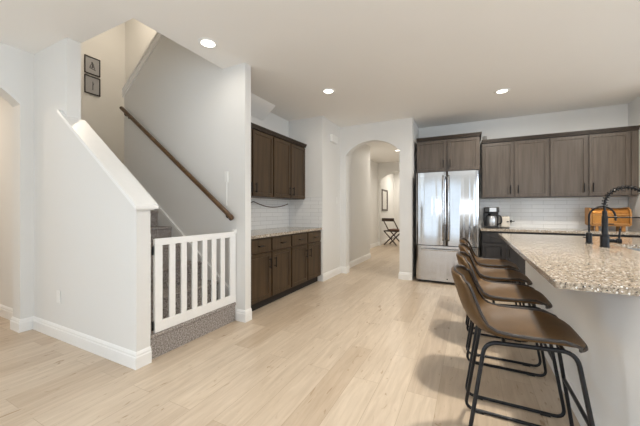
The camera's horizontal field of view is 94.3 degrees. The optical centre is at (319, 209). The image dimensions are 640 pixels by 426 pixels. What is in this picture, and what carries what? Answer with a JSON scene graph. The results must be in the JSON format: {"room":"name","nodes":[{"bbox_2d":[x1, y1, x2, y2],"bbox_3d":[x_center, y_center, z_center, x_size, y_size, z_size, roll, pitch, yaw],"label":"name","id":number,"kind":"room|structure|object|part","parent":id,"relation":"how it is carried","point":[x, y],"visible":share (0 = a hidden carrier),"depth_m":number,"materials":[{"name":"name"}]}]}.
{"room":"kitchen","nodes":[
{"label":"kitchen","id":0,"kind":"room"},
{"bbox_2d":[0,42,33,318],"bbox_3d":[-3.319,-0.187,2.244,0.170,2.740,1.708,0,0,27],"label":"wall","id":1,"kind":"structure","parent":0,"point":[16,65],"depth_m":2.90,"materials":[{"name":"paint"}]},
{"bbox_2d":[10,316,33,332],"bbox_3d":[-3.320,1.121,2.244,0.202,0.125,1.707,0,0,27],"label":"baseboard","id":2,"kind":"structure","parent":1,"relation":"attached to","point":[25,324],"depth_m":2.90,"materials":[{"name":"white wood"}]},
{"bbox_2d":[0,37,149,351],"bbox_3d":[-4.101,-1.517,3.657,6.179,5.400,0.108,0,0,27],"label":"wall","id":3,"kind":"structure","parent":0,"point":[92,246],"depth_m":2.65,"materials":[{"name":"paint"}]},
{"bbox_2d":[0,304,12,319],"bbox_3d":[-4.950,1.121,4.017,4.340,0.125,0.016,0,0,27],"label":"baseboard","id":4,"kind":"structure","parent":3,"relation":"attached to","point":[6,312],"depth_m":3.24,"materials":[{"name":"white wood"}]},
{"bbox_2d":[56,290,60,302],"bbox_3d":[-2.410,0.798,2.736,0.070,0.114,0.008,0,0,27],"label":"outlet plate","id":5,"kind":"object","parent":3,"relation":"attached to","point":[58,293],"visible":1,"depth_m":2.73,"materials":[{"name":"white plastic"}]},
{"bbox_2d":[33,316,151,369],"bbox_3d":[-2.085,1.121,2.628,1.684,0.125,0.124,0,0,27],"label":"baseboard","id":6,"kind":"structure","parent":3,"relation":"attached to","point":[134,360],"depth_m":2.44,"materials":[{"name":"white wood"}]},
{"bbox_2d":[57,109,157,209],"bbox_3d":[-1.819,-0.456,2.502,1.155,0.909,0.178,0,0,27],"label":"trim","id":7,"kind":"structure","parent":3,"relation":"attached to","point":[139,198],"depth_m":2.43,"materials":[{"name":"white wood"}]},
{"bbox_2d":[81,22,124,164],"bbox_3d":[-4.411,-1.517,5.037,0.120,5.400,2.074,0,0,27],"label":"wall","id":8,"kind":"structure","parent":0,"point":[103,114],"depth_m":5.64,"materials":[{"name":"paint"}]},
{"bbox_2d":[84,74,99,96],"bbox_3d":[-4.142,-2.267,5.406,0.024,0.324,0.249,0,0,27],"label":"framed print","id":9,"kind":"object","parent":8,"relation":"attached to","point":[91,84],"visible":1,"depth_m":5.39},
{"bbox_2d":[84,54,99,77],"bbox_3d":[-4.142,-2.620,5.406,0.024,0.315,0.249,0,0,27],"label":"framed print","id":10,"kind":"object","parent":8,"relation":"attached to","point":[91,65],"visible":1,"depth_m":5.39},
{"bbox_2d":[125,18,156,82],"bbox_3d":[-2.020,-2.667,5.056,4.370,3.100,0.120,0,0,27],"label":"wall","id":11,"kind":"structure","parent":0,"point":[138,36],"depth_m":5.80,"materials":[{"name":"paint"}]},
{"bbox_2d":[124,35,250,310],"bbox_3d":[-1.728,-0.951,3.662,2.150,4.268,0.090,0,0,27],"label":"wall","id":12,"kind":"structure","parent":0,"point":[198,110],"depth_m":3.47,"materials":[{"name":"paint"}]},
{"bbox_2d":[122,32,161,96],"bbox_3d":[-1.951,-2.274,3.775,1.690,1.433,0.130,0,0,27],"label":"trim","id":13,"kind":"structure","parent":12,"relation":"attached to","point":[156,38],"depth_m":3.91,"materials":[{"name":"white wood"}]},
{"bbox_2d":[124,165,228,290],"bbox_3d":[-1.810,0.158,3.639,2.025,1.571,0.023,0,0,27],"label":"trim","id":14,"kind":"structure","parent":12,"relation":"attached to","point":[159,207],"depth_m":3.57,"materials":[{"name":"white wood"}]},
{"bbox_2d":[120,106,233,220],"bbox_3d":[-1.794,-0.643,3.591,2.006,1.516,0.094,0,0,27],"label":"handrail","id":15,"kind":"object","parent":12,"relation":"attached to","point":[189,175],"visible":1,"depth_m":3.46,"materials":[{"name":"brown wood"}]},
{"bbox_2d":[150,209,235,319],"bbox_3d":[-1.808,0.284,3.643,2.025,1.799,0.013,0,0,27],"label":"trim","id":16,"kind":"structure","parent":12,"relation":"attached to","point":[162,220],"depth_m":3.51,"materials":[{"name":"paint"}]},
{"bbox_2d":[225,171,228,205],"bbox_3d":[-1.018,-0.232,3.239,0.044,0.375,0.021,0,0,27],"label":"holder","id":17,"kind":"object","parent":12,"relation":"attached to","point":[227,172],"visible":1,"depth_m":3.23,"materials":[{"name":"white plastic"}]},
{"bbox_2d":[236,308,251,322],"bbox_3d":[-0.815,1.121,3.191,0.127,0.125,0.106,0,0,27],"label":"baseboard","id":18,"kind":"structure","parent":12,"relation":"attached to","point":[244,316],"depth_m":3.15,"materials":[{"name":"white wood"}]},
{"bbox_2d":[251,93,274,120],"bbox_3d":[-1.678,-1.047,4.319,1.706,1.620,1.128,0,0,27],"label":"ceiling","id":19,"kind":"structure","parent":0,"point":[260,108],"depth_m":4.29,"materials":[{"name":"paint"}]},
{"bbox_2d":[251,112,288,136],"bbox_3d":[-1.023,-0.187,4.402,0.120,2.740,1.868,0,0,27],"label":"wall","id":20,"kind":"structure","parent":0,"point":[273,122],"depth_m":4.83,"materials":[{"name":"paint"}]},
{"bbox_2d":[251,128,272,197],"bbox_3d":[-1.000,-0.619,3.891,0.372,0.880,0.915,0,0,27],"label":"upper cabinet","id":21,"kind":"object","parent":20,"relation":"attached to","point":[261,142],"visible":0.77,"depth_m":4.00,"materials":[{"name":"brown wood"}]},
{"bbox_3d":[-0.979,-0.616,3.624,0.020,0.850,0.434,0,0,27],"label":"door","id":22,"kind":"part","parent":21,"relation":"part of","materials":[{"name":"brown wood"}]},
{"bbox_2d":[251,122,306,147],"bbox_3d":[-0.795,-1.085,4.301,0.358,0.050,1.831,0,0,27],"label":"crown molding","id":23,"kind":"structure","parent":21,"relation":"attached to","point":[254,126],"depth_m":4.28,"materials":[{"name":"brown wood"}]},
{"bbox_2d":[251,198,288,229],"bbox_3d":[-0.966,0.053,4.368,0.010,0.540,1.857,0,0,27],"label":"tiled wall","id":24,"kind":"structure","parent":20,"relation":"attached to","point":[262,217],"depth_m":4.69,"materials":[{"name":"white tile"}]},
{"bbox_2d":[251,201,287,207],"bbox_3d":[-0.839,-0.072,4.593,0.015,0.114,1.244,0,0,27],"label":"cord","id":25,"kind":"object","parent":24,"relation":"attached to","point":[252,201],"visible":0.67,"depth_m":4.62,"materials":[{"name":"black plastic"}]},
{"bbox_2d":[266,136,304,199],"bbox_3d":[-0.587,-0.619,4.709,0.372,0.880,0.915,0,0,27],"label":"upper cabinet","id":26,"kind":"object","parent":20,"relation":"attached to","point":[288,158],"visible":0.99,"depth_m":4.59,"materials":[{"name":"brown wood"}]},
{"bbox_3d":[-0.566,-0.616,4.442,0.020,0.850,0.434,0,0,27],"label":"door","id":27,"kind":"part","parent":26,"relation":"part of","materials":[{"name":"brown wood"}]},
{"bbox_3d":[-0.359,-0.616,4.850,0.020,0.850,0.434,0,0,27],"label":"door","id":28,"kind":"part","parent":26,"relation":"part of","materials":[{"name":"brown wood"}]},
{"bbox_2d":[0,240,579,425],"bbox_3d":[0.653,1.233,5.609,13.100,0.100,17.400,0,0,27],"label":"floor","id":29,"kind":"structure","parent":0,"point":[366,345],"depth_m":2.16,"materials":[{"name":"brown wood"}]},
{"bbox_2d":[150,211,235,358],"bbox_3d":[-2.859,0.301,3.629,3.913,1.764,0.958,0,0,27],"label":"staircase","id":30,"kind":"structure","parent":29,"relation":"on","point":[162,342],"depth_m":2.94,"materials":[{"name":"carpet"}]},
{"bbox_2d":[150,229,236,334],"bbox_3d":[-1.129,0.582,2.760,0.042,0.802,0.972,0,0,28],"label":"safety gate","id":31,"kind":"object","parent":30,"relation":"on","point":[159,324],"visible":0.94,"depth_m":2.65,"materials":[{"name":"white paint"}]},
{"bbox_3d":[-1.117,0.259,2.777,0.024,0.055,0.913,0,0,27],"label":"rail","id":32,"kind":"part","parent":31,"relation":"part of","materials":[{"name":"white paint"}]},
{"bbox_3d":[-1.117,0.941,2.777,0.024,0.085,0.913,0,0,27],"label":"rail","id":33,"kind":"part","parent":31,"relation":"part of","materials":[{"name":"white paint"}]},
{"bbox_2d":[251,234,290,310],"bbox_3d":[-0.843,0.755,3.815,0.622,0.855,0.915,0,0,27],"label":"base cabinet","id":34,"kind":"object","parent":29,"relation":"on","point":[270,256],"visible":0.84,"depth_m":3.67,"materials":[{"name":"brown wood"}]},
{"bbox_3d":[-0.710,0.425,3.491,0.020,0.150,0.428,0,0,27],"label":"drawer","id":35,"kind":"part","parent":34,"relation":"part of","materials":[{"name":"brown wood"}]},
{"bbox_3d":[-0.710,0.794,3.491,0.020,0.548,0.428,0,0,27],"label":"door","id":36,"kind":"part","parent":34,"relation":"part of","materials":[{"name":"brown wood"}]},
{"bbox_3d":[-0.504,0.425,3.900,0.020,0.150,0.428,0,0,27],"label":"drawer","id":37,"kind":"part","parent":34,"relation":"part of","materials":[{"name":"brown wood"}]},
{"bbox_3d":[-0.504,0.794,3.900,0.020,0.548,0.428,0,0,27],"label":"door","id":38,"kind":"part","parent":34,"relation":"part of","materials":[{"name":"brown wood"}]},
{"bbox_2d":[251,227,321,238],"bbox_3d":[-0.673,0.309,4.219,0.645,0.036,1.854,0,0,27],"label":"countertop","id":39,"kind":"structure","parent":34,"relation":"on","point":[260,233],"depth_m":4.16,"materials":[{"name":"stone"}]},
{"bbox_2d":[287,230,320,294],"bbox_3d":[-0.429,0.755,4.632,0.622,0.855,0.915,0,0,27],"label":"base cabinet","id":40,"kind":"object","parent":29,"relation":"on","point":[305,247],"visible":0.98,"depth_m":4.45,"materials":[{"name":"brown wood"}]},
{"bbox_3d":[-0.297,0.425,4.309,0.020,0.150,0.428,0,0,27],"label":"drawer","id":41,"kind":"part","parent":40,"relation":"part of","materials":[{"name":"brown wood"}]},
{"bbox_3d":[-0.297,0.794,4.309,0.020,0.548,0.428,0,0,27],"label":"door","id":42,"kind":"part","parent":40,"relation":"part of","materials":[{"name":"brown wood"}]},
{"bbox_3d":[-0.090,0.425,4.717,0.020,0.150,0.428,0,0,27],"label":"drawer","id":43,"kind":"part","parent":40,"relation":"part of","materials":[{"name":"brown wood"}]},
{"bbox_3d":[-0.090,0.794,4.717,0.020,0.548,0.428,0,0,27],"label":"door","id":44,"kind":"part","parent":40,"relation":"part of","materials":[{"name":"brown wood"}]},
{"bbox_2d":[382,218,398,245],"bbox_3d":[2.531,0.734,10.080,0.739,0.917,0.482,0,0,41],"label":"chair","id":45,"kind":"object","parent":29,"relation":"on","point":[383,219],"visible":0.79,"depth_m":9.99,"materials":[{"name":"brown wood"}]},
{"bbox_3d":[2.294,0.330,10.029,0.448,0.108,0.039,0,0,41],"label":"rail","id":46,"kind":"part","parent":45,"relation":"part of","materials":[{"name":"brown wood"}]},
{"bbox_2d":[416,170,477,283],"bbox_3d":[2.153,0.285,5.019,0.910,1.790,0.858,0,0,27],"label":"refrigerator","id":47,"kind":"object","parent":29,"relation":"on","point":[446,202],"visible":0.9,"depth_m":4.72,"materials":[{"name":"silver metal"}]},
{"bbox_3d":[1.806,-0.021,4.842,0.451,1.172,0.087,0,0,27],"label":"door","id":48,"kind":"part","parent":47,"relation":"part of","materials":[{"name":"silver metal"}]},
{"bbox_3d":[1.979,0.633,4.675,0.746,0.028,0.085,0,0,27],"label":"handle","id":49,"kind":"part","parent":47,"relation":"part of","materials":[{"name":"silver metal"}]},
{"bbox_3d":[1.943,-0.029,4.696,0.027,1.049,0.088,0,0,27],"label":"handle","id":50,"kind":"part","parent":47,"relation":"part of","materials":[{"name":"silver metal"}]},
{"bbox_3d":[2.011,0.858,4.738,0.910,0.561,0.087,0,0,27],"label":"freezer drawer","id":51,"kind":"part","parent":47,"relation":"part of","materials":[{"name":"silver metal"}]},
{"bbox_3d":[2.018,-0.029,4.658,0.027,1.049,0.088,0,0,27],"label":"handle","id":52,"kind":"part","parent":47,"relation":"part of","materials":[{"name":"silver metal"}]},
{"bbox_3d":[2.216,-0.021,4.634,0.451,1.172,0.087,0,0,27],"label":"door","id":53,"kind":"part","parent":47,"relation":"part of","materials":[{"name":"silver metal"}]},
{"bbox_2d":[459,237,520,329],"bbox_3d":[1.768,0.742,3.095,0.571,0.882,0.488,0,0,27],"label":"bar stool","id":54,"kind":"object","parent":29,"relation":"on","point":[485,262],"visible":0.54,"depth_m":3.10,"materials":[{"name":"leather"}]},
{"bbox_2d":[458,243,541,366],"bbox_3d":[1.504,0.742,2.551,0.571,0.882,0.488,0,0,27],"label":"bar stool","id":55,"kind":"object","parent":29,"relation":"on","point":[487,273],"visible":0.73,"depth_m":2.48,"materials":[{"name":"leather"}]},
{"bbox_3d":[1.625,0.878,2.723,0.510,0.606,0.065,0,0,27],"label":"leg frame","id":56,"kind":"part","parent":55,"relation":"part of","materials":[{"name":"black metal"}]},
{"bbox_3d":[1.437,0.878,2.351,0.510,0.606,0.065,0,0,27],"label":"leg frame","id":57,"kind":"part","parent":55,"relation":"part of","materials":[{"name":"black metal"}]},
{"bbox_2d":[481,231,529,283],"bbox_3d":[2.941,0.755,4.759,0.630,0.855,0.622,0,0,27],"label":"base cabinet","id":58,"kind":"object","parent":29,"relation":"on","point":[493,246],"visible":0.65,"depth_m":4.56,"materials":[{"name":"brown wood"}]},
{"bbox_3d":[2.681,0.425,4.595,0.285,0.150,0.020,0,0,27],"label":"drawer","id":59,"kind":"part","parent":58,"relation":"part of","materials":[{"name":"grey wood"}]},
{"bbox_3d":[2.681,0.794,4.595,0.285,0.548,0.020,0,0,27],"label":"door","id":60,"kind":"part","parent":58,"relation":"part of","materials":[{"name":"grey wood"}]},
{"bbox_3d":[2.962,0.794,4.452,0.285,0.548,0.020,0,0,27],"label":"door","id":61,"kind":"part","parent":58,"relation":"part of","materials":[{"name":"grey wood"}]},
{"bbox_2d":[479,227,639,234],"bbox_3d":[3.499,0.309,4.484,1.915,0.036,0.622,0,0,27],"label":"countertop","id":62,"kind":"structure","parent":58,"relation":"on","point":[510,229],"depth_m":4.28,"materials":[{"name":"stone"}]},
{"bbox_2d":[484,207,501,227],"bbox_3d":[2.808,0.121,4.827,0.253,0.340,0.250,0,0,27],"label":"coffee maker","id":63,"kind":"object","parent":62,"relation":"on","point":[491,214],"visible":1,"depth_m":4.75,"materials":[{"name":"black plastic"}]},
{"bbox_2d":[499,216,509,227],"bbox_3d":[2.994,0.195,4.822,0.130,0.192,0.232,0,0,27],"label":"toaster","id":64,"kind":"object","parent":62,"relation":"on","point":[505,219],"visible":0.91,"depth_m":4.73,"materials":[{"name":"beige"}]},
{"bbox_2d":[585,207,631,230],"bbox_3d":[4.071,0.128,4.203,0.432,0.327,0.253,0,0,27],"label":"bread box","id":65,"kind":"object","parent":62,"relation":"on","point":[595,217],"visible":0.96,"depth_m":4.12,"materials":[{"name":"orange wood"}]},
{"bbox_3d":[3.891,0.087,4.307,0.016,0.247,0.230,0,0,27],"label":"panel","id":66,"kind":"part","parent":65,"relation":"part of","materials":[{"name":"brown wood"}]},
{"bbox_2d":[586,224,629,225],"bbox_3d":[4.076,0.215,4.213,0.400,0.016,0.230,0,0,27],"label":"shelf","id":67,"kind":"object","parent":65,"relation":"attached to","point":[586,224],"depth_m":4.09,"materials":[{"name":"brown wood"}]},
{"bbox_3d":[4.262,0.087,4.120,0.016,0.247,0.230,0,0,27],"label":"panel","id":68,"kind":"part","parent":65,"relation":"part of","materials":[{"name":"brown wood"}]},
{"bbox_2d":[456,251,565,417],"bbox_3d":[1.233,0.742,2.004,0.571,0.882,0.488,0,0,27],"label":"bar stool","id":69,"kind":"object","parent":29,"relation":"on","point":[490,290],"visible":0.7,"depth_m":1.91,"materials":[{"name":"brown leather"},{"name":"black metal"}]},
{"bbox_3d":[1.355,0.878,2.176,0.510,0.606,0.065,0,0,27],"label":"leg frame","id":70,"kind":"part","parent":69,"relation":"part of","materials":[{"name":"black metal"}]},
{"bbox_3d":[1.166,0.878,1.804,0.510,0.606,0.065,0,0,27],"label":"leg frame","id":71,"kind":"part","parent":69,"relation":"part of","materials":[{"name":"black metal"}]},
{"bbox_2d":[451,264,594,425],"bbox_3d":[0.958,0.742,1.460,0.571,0.882,0.488,0,0,27],"label":"bar stool","id":72,"kind":"object","parent":29,"relation":"on","point":[535,325],"visible":1,"depth_m":1.40,"materials":[{"name":"brown leather"}]},
{"bbox_3d":[1.079,0.878,1.632,0.510,0.606,0.065,0,0,27],"label":"leg frame","id":73,"kind":"part","parent":72,"relation":"part of","materials":[{"name":"black metal"}]},
{"bbox_3d":[0.891,0.878,1.260,0.510,0.606,0.065,0,0,27],"label":"leg frame","id":74,"kind":"part","parent":72,"relation":"part of","materials":[{"name":"black metal"}]},
{"bbox_2d":[530,232,584,235],"bbox_3d":[3.504,0.755,4.474,0.630,0.855,0.622,0,0,27],"label":"base cabinet","id":75,"kind":"object","parent":29,"relation":"on","point":[569,234],"visible":0.12,"depth_m":4.24,"materials":[{"name":"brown wood"}]},
{"bbox_2d":[525,248,639,425],"bbox_3d":[2.185,0.749,1.997,1.018,0.868,2.575,0,0,27],"label":"kitchen island","id":76,"kind":"object","parent":29,"relation":"on","point":[609,324],"visible":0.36,"depth_m":1.39,"materials":[{"name":"paint"}]},
{"bbox_3d":[2.167,1.121,2.006,0.977,0.125,2.575,0,0,27],"label":"baseboard","id":77,"kind":"part","parent":76,"relation":"part of","materials":[{"name":"white wood"}]},
{"bbox_2d":[498,233,639,295],"bbox_3d":[2.133,0.298,2.106,1.295,0.030,2.715,0,0,27],"label":"island countertop","id":78,"kind":"structure","parent":76,"relation":"on","point":[565,261],"depth_m":1.63,"materials":[{"name":"stone"}]},
{"bbox_2d":[583,206,616,243],"bbox_3d":[2.337,0.124,2.482,0.216,0.318,0.054,0,0,27],"label":"water tap","id":79,"kind":"object","parent":78,"relation":"on","point":[588,237],"visible":0.93,"depth_m":2.50,"materials":[{"name":"black metal"}]},
{"bbox_3d":[2.352,0.079,2.475,0.183,0.228,0.014,0,0,27],"label":"spout","id":80,"kind":"part","parent":79,"relation":"part of","materials":[{"name":"black metal"}]},
{"bbox_2d":[599,185,639,247],"bbox_3d":[2.276,0.049,2.211,0.294,0.469,0.060,0,0,27],"label":"faucet","id":81,"kind":"object","parent":78,"relation":"on","point":[605,240],"visible":1,"depth_m":2.25,"materials":[{"name":"black metal"}]},
{"bbox_3d":[2.222,0.196,2.238,0.071,0.116,0.041,0,0,27],"label":"lever","id":82,"kind":"part","parent":81,"relation":"part of","materials":[{"name":"black metal"}]},
{"bbox_3d":[2.289,0.055,2.204,0.264,0.010,0.049,0,0,27],"label":"support arm","id":83,"kind":"part","parent":81,"relation":"part of","materials":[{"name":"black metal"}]},
{"bbox_2d":[585,234,639,237],"bbox_3d":[4.067,0.755,4.190,0.630,0.855,0.622,0,0,27],"label":"base cabinet","id":84,"kind":"object","parent":29,"relation":"on","point":[635,236],"visible":0.08,"depth_m":3.93,"materials":[{"name":"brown wood"}]},
{"bbox_2d":[289,116,339,281],"bbox_3d":[-0.135,-0.187,5.426,0.780,2.740,0.761,0,0,27],"label":"wall","id":85,"kind":"structure","parent":0,"point":[322,156],"depth_m":5.08,"materials":[{"name":"paint"}]},
{"bbox_2d":[289,197,321,227],"bbox_3d":[-0.253,0.053,5.053,0.644,0.540,0.010,0,0,27],"label":"tiled wall","id":86,"kind":"structure","parent":85,"relation":"attached to","point":[307,212],"depth_m":5.04,"materials":[{"name":"white tile"}]},
{"bbox_2d":[323,266,340,281],"bbox_3d":[0.220,1.121,5.246,0.016,0.125,0.760,0,0,27],"label":"baseboard","id":87,"kind":"structure","parent":85,"relation":"attached to","point":[336,271],"depth_m":5.19,"materials":[{"name":"white wood"}]},
{"bbox_2d":[330,134,337,143],"bbox_3d":[0.248,-1.254,5.254,0.057,0.125,0.230,0,0,27],"label":"door chime","id":88,"kind":"object","parent":85,"relation":"attached to","point":[334,139],"visible":1,"depth_m":5.20,"materials":[{"name":"white plastic"}]},
{"bbox_2d":[0,0,639,162],"bbox_3d":[0.653,-1.707,5.609,13.100,0.300,17.400,0,0,27],"label":"ceiling","id":89,"kind":"structure","parent":0,"point":[433,63],"depth_m":2.79,"materials":[{"name":"paint"}]},
{"bbox_2d":[197,37,217,48],"bbox_3d":[-1.044,-1.552,2.768,0.184,0.010,0.184,0,0,27],"label":"recessed light","id":90,"kind":"object","parent":89,"relation":"in","point":[209,43],"visible":1,"depth_m":2.76,"materials":[{"name":"white plastic"}]},
{"bbox_2d":[201,40,214,46],"bbox_3d":[-1.044,-1.554,2.768,0.121,0.004,0.121,0,0,-5],"label":"diffuser","id":91,"kind":"object","parent":90,"relation":"attached to","point":[204,43],"depth_m":2.77,"materials":[{"name":"white plastic"}]},
{"bbox_2d":[322,88,334,93],"bbox_3d":[0.111,-1.552,3.885,0.184,0.010,0.184,0,0,27],"label":"recessed light","id":92,"kind":"object","parent":89,"relation":"in","point":[326,90],"visible":1,"depth_m":3.88,"materials":[{"name":"white plastic"}]},
{"bbox_2d":[494,88,509,93],"bbox_3d":[2.381,-1.552,3.884,0.184,0.010,0.184,0,0,27],"label":"recessed light","id":93,"kind":"object","parent":89,"relation":"in","point":[504,90],"visible":1,"depth_m":3.88,"materials":[{"name":"white plastic"}]},
{"bbox_2d":[349,144,369,261],"bbox_3d":[0.423,-0.187,6.651,0.850,2.740,1.929,0,0,27],"label":"wall","id":94,"kind":"structure","parent":0,"point":[359,159],"depth_m":6.61,"materials":[{"name":"paint"}]},
{"bbox_2d":[349,236,398,267],"bbox_3d":[2.237,1.121,8.562,1.760,0.125,6.700,0,0,27],"label":"baseboard","id":95,"kind":"structure","parent":94,"relation":"attached to","point":[357,261],"depth_m":6.97,"materials":[{"name":"white wood"}]},
{"bbox_2d":[340,118,413,279],"bbox_3d":[1.001,-0.187,5.356,1.310,2.740,0.139,0,0,27],"label":"wall","id":96,"kind":"structure","parent":0,"point":[399,133],"depth_m":5.15,"materials":[{"name":"paint"}]},
{"bbox_2d":[341,266,411,279],"bbox_3d":[0.997,1.121,5.348,1.310,0.125,0.155,0,0,27],"label":"baseboard","id":97,"kind":"structure","parent":96,"relation":"attached to","point":[402,275],"depth_m":5.06,"materials":[{"name":"white wood"}]},
{"bbox_2d":[370,160,393,243],"bbox_3d":[1.722,-0.187,9.826,0.300,2.740,4.910,0,0,27],"label":"wall","id":98,"kind":"structure","parent":0,"point":[388,181],"depth_m":9.87,"materials":[{"name":"paint"}]},
{"bbox_2d":[382,189,387,210],"bbox_3d":[2.323,-0.347,10.648,0.029,0.760,0.780,0,0,27],"label":"wall mirror","id":99,"kind":"object","parent":98,"relation":"attached to","point":[384,192],"visible":0.94,"depth_m":10.62,"materials":[{"name":"brown mirror"}]},
{"bbox_3d":[2.317,-0.347,10.651,0.013,0.640,0.640,0,0,27],"label":"glass","id":100,"kind":"part","parent":99,"relation":"part of","materials":[{"name":"mirror"}]},
{"bbox_2d":[378,162,398,245],"bbox_3d":[2.756,-0.187,9.589,1.760,2.740,0.140,0,0,27],"label":"wall","id":101,"kind":"structure","parent":0,"point":[384,169],"depth_m":9.90,"materials":[{"name":"paint"}]},
{"bbox_2d":[394,172,398,236],"bbox_3d":[3.638,-0.187,11.664,2.060,2.740,0.100,0,0,27],"label":"wall","id":102,"kind":"structure","parent":0,"point":[396,175],"depth_m":11.90,"materials":[{"name":"paint"}]},
{"bbox_2d":[414,121,418,277],"bbox_3d":[3.098,-0.187,8.183,0.120,2.740,6.800,0,0,27],"label":"wall","id":103,"kind":"structure","parent":0,"point":[416,128],"depth_m":5.29,"materials":[{"name":"paint"}]},
{"bbox_2d":[419,104,627,256],"bbox_3d":[3.263,-0.187,5.031,3.020,2.740,0.115,0,0,27],"label":"wall","id":104,"kind":"structure","parent":0,"point":[612,116],"depth_m":4.83,"materials":[{"name":"paint"}]},
{"bbox_2d":[417,136,479,173],"bbox_3d":[2.210,-0.899,5.132,0.955,0.540,0.646,0,0,27],"label":"upper cabinet","id":105,"kind":"object","parent":104,"relation":"attached to","point":[455,154],"visible":0.98,"depth_m":4.86,"materials":[{"name":"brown wood"}]},
{"bbox_3d":[1.872,-0.896,4.992,0.454,0.510,0.020,0,0,27],"label":"door","id":106,"kind":"part","parent":105,"relation":"part of","materials":[{"name":"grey wood"}]},
{"bbox_3d":[2.299,-0.896,4.777,0.454,0.510,0.020,0,0,27],"label":"door","id":107,"kind":"part","parent":105,"relation":"part of","materials":[{"name":"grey wood"}]},
{"bbox_2d":[481,138,548,198],"bbox_3d":[3.136,-0.648,4.825,0.900,0.902,0.366,0,0,27],"label":"upper cabinet","id":108,"kind":"object","parent":104,"relation":"attached to","point":[519,168],"visible":1,"depth_m":4.69,"materials":[{"name":"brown wood"}]},
{"bbox_3d":[2.874,-0.645,4.805,0.426,0.872,0.020,0,0,27],"label":"door","id":109,"kind":"part","parent":108,"relation":"part of","materials":[{"name":"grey wood"}]},
{"bbox_2d":[416,125,639,144],"bbox_3d":[3.070,-1.159,4.701,2.878,0.120,0.638,0,0,27],"label":"crown molding","id":110,"kind":"structure","parent":108,"relation":"attached to","point":[627,128],"depth_m":4.57,"materials":[{"name":"brown wood"}]},
{"bbox_3d":[3.276,-0.645,4.602,0.426,0.872,0.020,0,0,27],"label":"door","id":111,"kind":"part","parent":108,"relation":"part of","materials":[{"name":"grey wood"}]},
{"bbox_2d":[479,197,627,229],"bbox_3d":[3.638,0.043,4.770,1.915,0.540,0.012,0,0,27],"label":"tiled wall","id":112,"kind":"structure","parent":104,"relation":"attached to","point":[565,212],"depth_m":4.75,"materials":[{"name":"white tile"}]},
{"bbox_2d":[546,130,638,197],"bbox_3d":[3.978,-0.648,4.399,0.985,0.902,0.366,0,0,27],"label":"upper cabinet","id":113,"kind":"object","parent":104,"relation":"attached to","point":[587,165],"depth_m":4.27,"materials":[{"name":"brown wood"}]},
{"bbox_3d":[3.678,-0.645,4.398,0.426,0.872,0.020,0,0,27],"label":"door","id":114,"kind":"part","parent":113,"relation":"part of","materials":[{"name":"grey wood"}]},
{"bbox_3d":[4.080,-0.645,4.195,0.426,0.872,0.020,0,0,27],"label":"door","id":115,"kind":"part","parent":113,"relation":"part of","materials":[{"name":"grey wood"}]},
{"bbox_3d":[4.387,-0.648,4.210,0.084,0.902,0.325,0,0,27],"label":"filler strip","id":116,"kind":"part","parent":113,"relation":"part of","materials":[{"name":"brown wood"}]},
{"bbox_2d":[628,96,639,230],"bbox_3d":[4.291,-0.187,3.799,0.113,2.740,1.155,0,0,27],"label":"wall","id":117,"kind":"structure","parent":0,"point":[634,105],"depth_m":4.14,"materials":[{"name":"paint"}]}
]}

